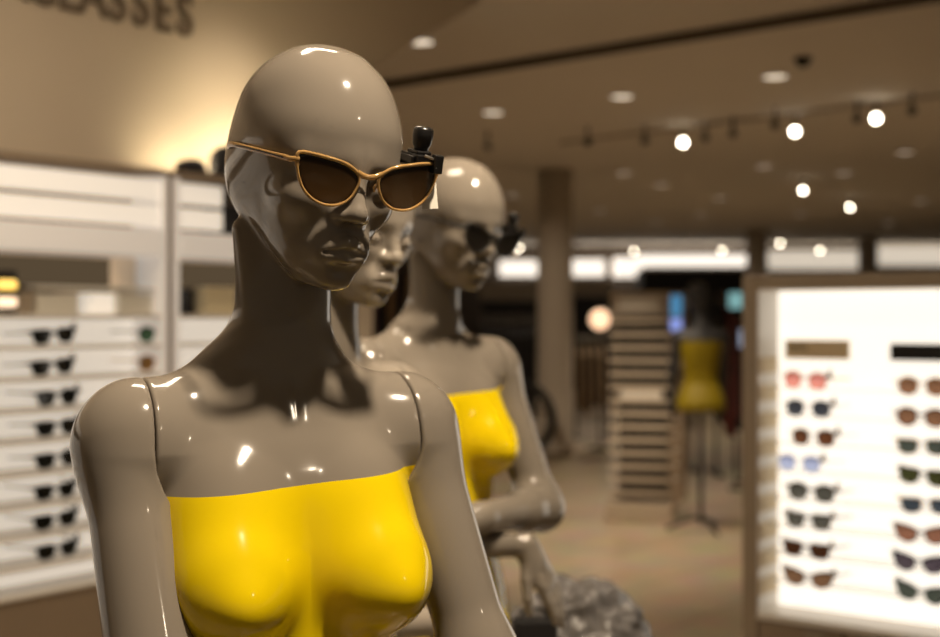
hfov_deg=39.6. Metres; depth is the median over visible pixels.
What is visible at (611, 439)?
tray
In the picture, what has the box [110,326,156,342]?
sunglasses
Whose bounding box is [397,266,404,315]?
garment
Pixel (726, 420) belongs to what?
garment
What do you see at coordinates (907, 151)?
recessed light
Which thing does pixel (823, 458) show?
sunglasses
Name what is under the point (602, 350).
garment
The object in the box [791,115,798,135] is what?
track spotlight
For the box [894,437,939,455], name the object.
sunglasses
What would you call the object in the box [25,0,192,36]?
sign
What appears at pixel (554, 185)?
column
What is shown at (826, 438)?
sunglasses
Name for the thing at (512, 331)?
garment
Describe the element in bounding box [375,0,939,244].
ceiling
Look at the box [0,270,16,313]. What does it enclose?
sign
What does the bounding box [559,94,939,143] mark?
track
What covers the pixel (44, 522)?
sunglasses
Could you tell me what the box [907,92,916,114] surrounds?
track spotlight
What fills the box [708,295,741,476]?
clothes rack
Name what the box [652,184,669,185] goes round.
recessed light
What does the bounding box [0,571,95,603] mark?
shelf
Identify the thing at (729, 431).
garment
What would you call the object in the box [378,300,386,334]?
garment
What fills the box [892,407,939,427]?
sunglasses
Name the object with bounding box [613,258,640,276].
fascia
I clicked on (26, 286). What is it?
shelf
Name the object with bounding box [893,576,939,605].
sunglasses
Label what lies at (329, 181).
sunglasses
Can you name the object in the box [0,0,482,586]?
wall
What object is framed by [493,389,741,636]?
floor
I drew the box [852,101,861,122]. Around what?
track spotlight
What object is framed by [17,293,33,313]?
box
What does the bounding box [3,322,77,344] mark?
sunglasses
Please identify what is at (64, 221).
display shelf
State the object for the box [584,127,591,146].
track spotlight
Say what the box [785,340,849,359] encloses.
plaque
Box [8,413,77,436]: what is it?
sunglasses
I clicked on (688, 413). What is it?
garment
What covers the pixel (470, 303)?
storefront windows
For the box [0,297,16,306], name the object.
box
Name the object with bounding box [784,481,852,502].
sunglasses
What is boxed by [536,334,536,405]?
garment
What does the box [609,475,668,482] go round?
tray
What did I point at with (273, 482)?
mannequin
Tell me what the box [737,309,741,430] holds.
garment
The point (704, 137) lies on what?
track spotlight
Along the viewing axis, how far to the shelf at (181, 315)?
4.83 m
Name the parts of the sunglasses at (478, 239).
frame, knob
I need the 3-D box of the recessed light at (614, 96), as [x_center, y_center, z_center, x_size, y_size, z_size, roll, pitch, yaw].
[1.111,-1.623,9.539,0.210,0.013,0.210,0,0,0]
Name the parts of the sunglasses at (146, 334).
frame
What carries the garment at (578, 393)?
hanging from the clothes rack at (607, 435)
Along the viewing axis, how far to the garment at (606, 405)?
16.33 m
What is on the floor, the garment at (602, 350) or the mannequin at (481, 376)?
the mannequin at (481, 376)
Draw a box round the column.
[537,168,573,456]
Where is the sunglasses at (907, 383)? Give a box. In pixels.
[893,376,939,396]
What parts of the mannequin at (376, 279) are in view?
arm, arm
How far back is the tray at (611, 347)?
9.66 m
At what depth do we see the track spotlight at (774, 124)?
10.06 m
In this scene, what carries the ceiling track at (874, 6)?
attached to the ceiling
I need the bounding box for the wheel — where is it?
[523,378,556,449]
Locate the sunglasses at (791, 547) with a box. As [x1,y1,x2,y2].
[780,535,849,559]
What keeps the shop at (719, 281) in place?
on the floor
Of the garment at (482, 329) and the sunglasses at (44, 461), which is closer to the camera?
the sunglasses at (44, 461)
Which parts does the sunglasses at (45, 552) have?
frame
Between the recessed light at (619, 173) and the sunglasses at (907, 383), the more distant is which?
the recessed light at (619, 173)
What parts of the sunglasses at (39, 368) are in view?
frame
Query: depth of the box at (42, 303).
4.37 m
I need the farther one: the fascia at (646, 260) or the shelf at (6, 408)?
the fascia at (646, 260)
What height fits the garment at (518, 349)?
1.133 m
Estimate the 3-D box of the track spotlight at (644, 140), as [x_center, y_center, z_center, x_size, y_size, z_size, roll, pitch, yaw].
[1.478,-1.546,11.024,0.070,0.169,0.133,0,0,8]
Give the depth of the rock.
2.77 m
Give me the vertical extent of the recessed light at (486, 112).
0.013 m
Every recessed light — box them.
[410,38,437,45]
[480,110,505,114]
[504,194,519,195]
[608,94,635,99]
[615,172,632,174]
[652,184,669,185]
[754,165,773,167]
[759,73,790,79]
[834,172,853,174]
[894,150,915,153]
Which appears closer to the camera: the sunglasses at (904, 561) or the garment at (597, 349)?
the sunglasses at (904, 561)
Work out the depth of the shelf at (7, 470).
4.33 m
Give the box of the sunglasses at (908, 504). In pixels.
[896,495,939,514]
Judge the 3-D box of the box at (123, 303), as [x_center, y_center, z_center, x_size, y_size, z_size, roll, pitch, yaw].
[-1.213,-0.051,4.655,0.072,0.072,0.152,0,0,37]
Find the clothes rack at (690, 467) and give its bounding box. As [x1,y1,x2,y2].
[687,309,697,471]
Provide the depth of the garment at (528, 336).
15.42 m
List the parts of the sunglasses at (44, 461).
frame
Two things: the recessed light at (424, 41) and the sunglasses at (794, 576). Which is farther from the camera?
the recessed light at (424, 41)
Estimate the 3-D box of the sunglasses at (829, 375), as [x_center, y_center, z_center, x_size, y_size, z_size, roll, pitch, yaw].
[1.048,0.185,3.991,0.208,0.064,0.103,0,0,42]
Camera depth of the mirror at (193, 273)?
5.02 m
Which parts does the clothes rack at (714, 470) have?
post, rail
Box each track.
[385,0,939,88]
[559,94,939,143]
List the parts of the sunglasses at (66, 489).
frame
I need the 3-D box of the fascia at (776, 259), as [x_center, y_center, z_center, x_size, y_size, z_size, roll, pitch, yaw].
[7.508,-1.284,28.675,2.046,0.392,0.550,0,0,0]
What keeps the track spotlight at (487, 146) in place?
attached to the ceiling
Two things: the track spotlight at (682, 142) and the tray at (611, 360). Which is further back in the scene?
the track spotlight at (682, 142)
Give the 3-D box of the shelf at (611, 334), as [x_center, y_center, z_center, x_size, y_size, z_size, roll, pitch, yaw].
[1.278,0.117,9.768,0.439,0.034,0.230,0,0,14]
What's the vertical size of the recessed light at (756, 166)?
0.013 m
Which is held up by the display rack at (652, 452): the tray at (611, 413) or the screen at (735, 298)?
the tray at (611, 413)
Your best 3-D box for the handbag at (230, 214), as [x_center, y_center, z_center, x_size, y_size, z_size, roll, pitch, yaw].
[-0.944,-0.362,5.022,0.100,0.246,0.159,0,0,37]
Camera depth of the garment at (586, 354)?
16.29 m
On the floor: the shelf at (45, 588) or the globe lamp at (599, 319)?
the globe lamp at (599, 319)
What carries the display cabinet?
on the floor
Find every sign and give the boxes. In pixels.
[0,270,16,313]
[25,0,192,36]
[480,283,536,300]
[573,281,611,296]
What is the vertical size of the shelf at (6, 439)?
0.012 m
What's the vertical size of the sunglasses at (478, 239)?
0.084 m
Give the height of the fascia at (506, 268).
0.326 m
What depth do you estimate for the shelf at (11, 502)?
4.34 m
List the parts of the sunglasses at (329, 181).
frame, knob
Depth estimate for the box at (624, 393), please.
9.67 m
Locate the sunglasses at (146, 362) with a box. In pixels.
[110,355,156,370]
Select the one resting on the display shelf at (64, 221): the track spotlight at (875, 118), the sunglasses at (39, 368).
the sunglasses at (39, 368)
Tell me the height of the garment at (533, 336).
1.232 m
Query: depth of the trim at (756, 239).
23.83 m
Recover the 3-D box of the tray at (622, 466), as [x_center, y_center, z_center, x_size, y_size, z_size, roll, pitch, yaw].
[1.278,1.097,9.768,0.439,0.034,0.230,0,0,14]
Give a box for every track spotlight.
[484,131,491,149]
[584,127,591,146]
[641,125,648,144]
[679,129,686,146]
[701,122,708,141]
[729,117,736,137]
[770,107,779,128]
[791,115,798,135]
[801,179,804,192]
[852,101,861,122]
[871,101,880,122]
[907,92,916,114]
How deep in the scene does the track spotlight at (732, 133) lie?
10.55 m
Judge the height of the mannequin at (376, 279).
1.764 m
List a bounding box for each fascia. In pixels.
[499,261,536,275]
[573,260,604,275]
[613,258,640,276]
[638,255,745,266]
[768,251,857,268]
[878,247,939,265]
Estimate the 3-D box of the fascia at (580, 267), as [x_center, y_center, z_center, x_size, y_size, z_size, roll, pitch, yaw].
[2.590,-1.110,28.675,0.696,0.348,0.550,0,0,0]
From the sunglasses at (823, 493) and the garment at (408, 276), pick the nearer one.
the sunglasses at (823, 493)
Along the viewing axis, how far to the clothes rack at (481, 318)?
15.59 m
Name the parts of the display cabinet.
panel, drawer, handle, panel, panel, drawer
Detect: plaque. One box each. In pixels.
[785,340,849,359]
[890,343,939,360]
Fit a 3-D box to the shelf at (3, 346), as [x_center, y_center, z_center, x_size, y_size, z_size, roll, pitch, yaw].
[-1.726,0.096,3.974,0.166,0.012,1.861,0,0,37]
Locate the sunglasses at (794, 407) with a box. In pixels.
[786,397,835,417]
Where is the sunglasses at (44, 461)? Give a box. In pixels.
[8,448,71,469]
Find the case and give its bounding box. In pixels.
[180,288,193,313]
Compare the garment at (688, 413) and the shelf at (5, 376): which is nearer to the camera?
the shelf at (5, 376)
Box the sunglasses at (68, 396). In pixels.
[5,383,80,406]
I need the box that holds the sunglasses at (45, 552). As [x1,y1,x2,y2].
[4,533,80,560]
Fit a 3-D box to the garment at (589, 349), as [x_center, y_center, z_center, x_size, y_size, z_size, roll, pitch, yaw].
[1.517,0.669,16.500,0.042,0.930,0.440,0,0,0]
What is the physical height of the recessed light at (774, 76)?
0.013 m
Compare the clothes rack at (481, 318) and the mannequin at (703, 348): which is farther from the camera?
the clothes rack at (481, 318)
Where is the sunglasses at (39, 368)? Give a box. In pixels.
[2,352,76,376]
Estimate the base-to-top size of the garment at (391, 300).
1.369 m
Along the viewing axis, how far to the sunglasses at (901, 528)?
3.76 m
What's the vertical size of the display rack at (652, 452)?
1.699 m
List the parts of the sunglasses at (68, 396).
frame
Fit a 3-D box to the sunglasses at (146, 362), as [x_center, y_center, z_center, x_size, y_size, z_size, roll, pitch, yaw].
[-1.188,0.154,4.744,0.176,0.070,0.223,0,0,41]
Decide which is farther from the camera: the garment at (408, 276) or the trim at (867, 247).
the trim at (867, 247)
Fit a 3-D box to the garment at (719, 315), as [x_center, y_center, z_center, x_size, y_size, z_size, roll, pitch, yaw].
[2.393,0.341,12.600,0.031,1.205,0.416,0,0,0]
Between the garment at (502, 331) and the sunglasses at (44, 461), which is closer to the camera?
the sunglasses at (44, 461)
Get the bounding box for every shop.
[482,302,536,350]
[573,298,611,389]
[636,270,745,325]
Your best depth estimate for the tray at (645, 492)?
9.70 m
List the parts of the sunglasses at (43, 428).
frame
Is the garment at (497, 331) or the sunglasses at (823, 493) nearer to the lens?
the sunglasses at (823, 493)
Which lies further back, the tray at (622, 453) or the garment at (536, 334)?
the garment at (536, 334)
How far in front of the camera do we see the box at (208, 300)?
4.93 m
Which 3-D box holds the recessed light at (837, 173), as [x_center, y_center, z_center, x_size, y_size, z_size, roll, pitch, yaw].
[4.176,-1.623,14.569,0.210,0.013,0.210,0,0,0]
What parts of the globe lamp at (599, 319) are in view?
globe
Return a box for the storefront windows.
[396,245,939,384]
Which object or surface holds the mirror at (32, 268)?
on the display shelf at (64, 221)
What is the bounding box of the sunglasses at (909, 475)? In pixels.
[896,464,939,486]
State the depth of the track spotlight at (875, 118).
9.76 m
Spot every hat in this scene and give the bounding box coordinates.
[174,159,215,174]
[209,146,225,175]
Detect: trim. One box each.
[746,229,767,275]
[858,238,877,272]
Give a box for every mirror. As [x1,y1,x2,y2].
[0,252,135,294]
[180,260,234,310]
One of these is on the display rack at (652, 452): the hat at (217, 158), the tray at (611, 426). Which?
the tray at (611, 426)
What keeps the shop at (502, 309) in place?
on the floor
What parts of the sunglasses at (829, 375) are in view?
frame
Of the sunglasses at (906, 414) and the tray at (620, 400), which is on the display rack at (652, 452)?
the tray at (620, 400)
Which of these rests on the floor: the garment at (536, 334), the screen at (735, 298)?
the screen at (735, 298)
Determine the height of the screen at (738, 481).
1.397 m
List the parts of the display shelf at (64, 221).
panel, panel, panel, panel, fascia panel, panel, panel, panel, panel, panel, panel, panel, panel, fascia panel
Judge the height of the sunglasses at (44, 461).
0.077 m
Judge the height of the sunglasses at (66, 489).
0.073 m
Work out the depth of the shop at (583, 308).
27.40 m
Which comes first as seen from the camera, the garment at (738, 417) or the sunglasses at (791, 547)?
the sunglasses at (791, 547)
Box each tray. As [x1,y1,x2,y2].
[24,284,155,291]
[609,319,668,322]
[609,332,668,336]
[609,345,668,349]
[609,358,668,362]
[609,371,667,376]
[609,385,668,389]
[609,398,668,402]
[609,411,668,416]
[609,424,668,429]
[609,437,668,442]
[609,450,668,456]
[609,463,668,469]
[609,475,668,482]
[609,488,668,496]
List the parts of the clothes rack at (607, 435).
post, rail, post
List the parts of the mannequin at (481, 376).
arm, arm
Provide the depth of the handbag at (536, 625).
2.68 m
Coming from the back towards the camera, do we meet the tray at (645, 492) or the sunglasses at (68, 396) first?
the tray at (645, 492)
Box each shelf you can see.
[0,150,234,636]
[0,314,161,317]
[0,343,161,350]
[0,371,161,382]
[0,402,85,414]
[0,433,70,446]
[0,463,72,479]
[0,491,81,512]
[0,518,88,543]
[0,546,92,574]
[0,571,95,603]
[180,314,230,317]
[180,342,210,346]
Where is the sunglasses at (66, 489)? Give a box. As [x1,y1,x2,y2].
[2,475,76,500]
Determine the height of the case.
0.096 m
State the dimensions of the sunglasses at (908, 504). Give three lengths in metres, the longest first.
0.208 x 0.103 x 0.064 m
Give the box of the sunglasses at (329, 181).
[227,126,443,211]
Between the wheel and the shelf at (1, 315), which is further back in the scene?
the wheel
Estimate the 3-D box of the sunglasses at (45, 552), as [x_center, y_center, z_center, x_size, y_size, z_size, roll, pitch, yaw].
[-1.442,0.765,4.404,0.176,0.074,0.223,0,0,36]
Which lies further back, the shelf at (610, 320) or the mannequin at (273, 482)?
the shelf at (610, 320)
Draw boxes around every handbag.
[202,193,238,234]
[511,606,557,636]
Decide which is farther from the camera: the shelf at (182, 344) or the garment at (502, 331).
the garment at (502, 331)
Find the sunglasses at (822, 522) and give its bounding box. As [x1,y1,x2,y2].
[783,508,852,530]
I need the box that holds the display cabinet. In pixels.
[742,272,939,636]
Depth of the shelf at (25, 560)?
4.35 m
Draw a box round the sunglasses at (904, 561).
[891,548,939,574]
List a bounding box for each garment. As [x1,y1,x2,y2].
[373,307,378,336]
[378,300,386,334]
[387,287,396,327]
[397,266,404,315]
[405,252,409,304]
[481,314,483,335]
[486,314,488,335]
[491,315,494,335]
[496,315,499,337]
[501,326,504,339]
[506,326,509,343]
[511,326,514,348]
[516,326,520,362]
[521,315,525,393]
[526,315,530,406]
[531,315,535,418]
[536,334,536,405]
[576,346,580,408]
[579,346,584,411]
[583,346,588,414]
[588,346,592,408]
[592,346,596,404]
[595,346,598,407]
[601,346,604,404]
[603,346,608,408]
[687,305,692,429]
[687,313,689,426]
[712,292,723,416]
[720,292,727,414]
[720,292,730,426]
[724,306,733,437]
[731,309,739,418]
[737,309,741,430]
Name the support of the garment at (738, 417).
hanging from the clothes rack at (714, 470)
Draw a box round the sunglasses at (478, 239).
[415,212,524,257]
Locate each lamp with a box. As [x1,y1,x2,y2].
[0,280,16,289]
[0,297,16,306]
[586,310,613,449]
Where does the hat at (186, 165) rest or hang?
on the display shelf at (64, 221)
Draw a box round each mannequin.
[70,44,516,636]
[331,209,433,636]
[360,158,566,627]
[666,282,730,535]
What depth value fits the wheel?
13.56 m
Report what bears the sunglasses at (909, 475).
on the display cabinet
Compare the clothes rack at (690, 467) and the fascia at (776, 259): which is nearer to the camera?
the clothes rack at (690, 467)
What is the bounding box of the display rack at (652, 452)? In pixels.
[605,291,686,522]
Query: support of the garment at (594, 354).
hanging from the clothes rack at (607, 435)
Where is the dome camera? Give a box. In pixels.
[794,56,811,67]
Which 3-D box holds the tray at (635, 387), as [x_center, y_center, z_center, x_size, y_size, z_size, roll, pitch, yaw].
[1.278,0.509,9.768,0.439,0.034,0.230,0,0,14]
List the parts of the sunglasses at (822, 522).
frame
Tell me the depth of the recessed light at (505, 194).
17.15 m
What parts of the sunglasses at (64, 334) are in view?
frame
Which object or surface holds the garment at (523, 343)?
hanging from the clothes rack at (481, 318)
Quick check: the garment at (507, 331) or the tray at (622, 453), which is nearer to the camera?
the tray at (622, 453)
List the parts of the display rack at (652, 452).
panel, panel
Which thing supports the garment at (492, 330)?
hanging from the clothes rack at (481, 318)
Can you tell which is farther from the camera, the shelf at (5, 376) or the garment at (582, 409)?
the garment at (582, 409)
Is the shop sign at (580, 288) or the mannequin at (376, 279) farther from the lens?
the shop sign at (580, 288)
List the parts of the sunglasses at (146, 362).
frame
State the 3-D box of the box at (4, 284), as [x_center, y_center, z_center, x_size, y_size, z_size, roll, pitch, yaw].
[-1.490,-0.108,4.191,0.032,0.032,0.061,0,0,37]
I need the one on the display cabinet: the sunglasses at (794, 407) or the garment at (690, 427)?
the sunglasses at (794, 407)
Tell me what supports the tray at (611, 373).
on the display rack at (652, 452)
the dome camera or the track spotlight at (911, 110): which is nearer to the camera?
the dome camera
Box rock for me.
[509,573,650,636]
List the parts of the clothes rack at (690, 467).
post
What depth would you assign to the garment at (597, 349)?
16.36 m
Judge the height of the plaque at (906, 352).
0.050 m
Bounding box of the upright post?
[167,171,172,373]
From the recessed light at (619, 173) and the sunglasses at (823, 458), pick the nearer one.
the sunglasses at (823, 458)
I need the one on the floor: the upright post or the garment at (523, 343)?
the upright post
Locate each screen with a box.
[728,292,741,490]
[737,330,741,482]
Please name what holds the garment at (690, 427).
hanging from the clothes rack at (690, 467)
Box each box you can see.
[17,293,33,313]
[33,294,78,313]
[78,293,114,313]
[114,294,152,313]
[195,287,234,313]
[620,389,662,397]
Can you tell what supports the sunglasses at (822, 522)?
on the display cabinet
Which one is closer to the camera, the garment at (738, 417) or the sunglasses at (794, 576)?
the sunglasses at (794, 576)
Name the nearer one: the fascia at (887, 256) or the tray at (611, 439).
the tray at (611, 439)
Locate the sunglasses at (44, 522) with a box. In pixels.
[6,503,79,530]
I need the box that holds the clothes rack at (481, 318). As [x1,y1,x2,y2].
[479,317,536,335]
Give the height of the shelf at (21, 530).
0.012 m
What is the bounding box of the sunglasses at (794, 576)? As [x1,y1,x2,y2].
[781,563,849,588]
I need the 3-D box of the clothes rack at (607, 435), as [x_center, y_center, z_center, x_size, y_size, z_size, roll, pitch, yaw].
[1.542,0.868,16.500,0.465,1.261,0.560,0,0,0]
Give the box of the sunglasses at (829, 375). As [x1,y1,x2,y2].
[781,369,850,389]
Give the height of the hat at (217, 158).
0.130 m
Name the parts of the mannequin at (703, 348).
arm, leg, leg, leg, arm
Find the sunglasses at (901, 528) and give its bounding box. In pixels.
[892,521,939,544]
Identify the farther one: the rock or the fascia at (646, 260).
the fascia at (646, 260)
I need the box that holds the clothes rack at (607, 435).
[573,337,611,438]
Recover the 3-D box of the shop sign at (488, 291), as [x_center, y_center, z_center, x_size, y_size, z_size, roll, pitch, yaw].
[0.857,-0.571,27.800,1.290,0.381,0.400,0,0,0]
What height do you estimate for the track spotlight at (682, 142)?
0.169 m
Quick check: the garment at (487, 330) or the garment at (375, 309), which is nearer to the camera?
the garment at (375, 309)
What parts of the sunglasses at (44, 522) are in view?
frame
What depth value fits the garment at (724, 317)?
12.40 m
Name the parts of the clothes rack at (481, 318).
post, rail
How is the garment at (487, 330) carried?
hanging from the clothes rack at (481, 318)
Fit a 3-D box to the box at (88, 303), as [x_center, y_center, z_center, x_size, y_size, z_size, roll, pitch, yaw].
[-1.300,-0.051,4.539,0.072,0.072,0.102,0,0,37]
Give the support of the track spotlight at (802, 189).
attached to the ceiling
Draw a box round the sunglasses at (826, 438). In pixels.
[792,426,840,446]
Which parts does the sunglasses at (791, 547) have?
frame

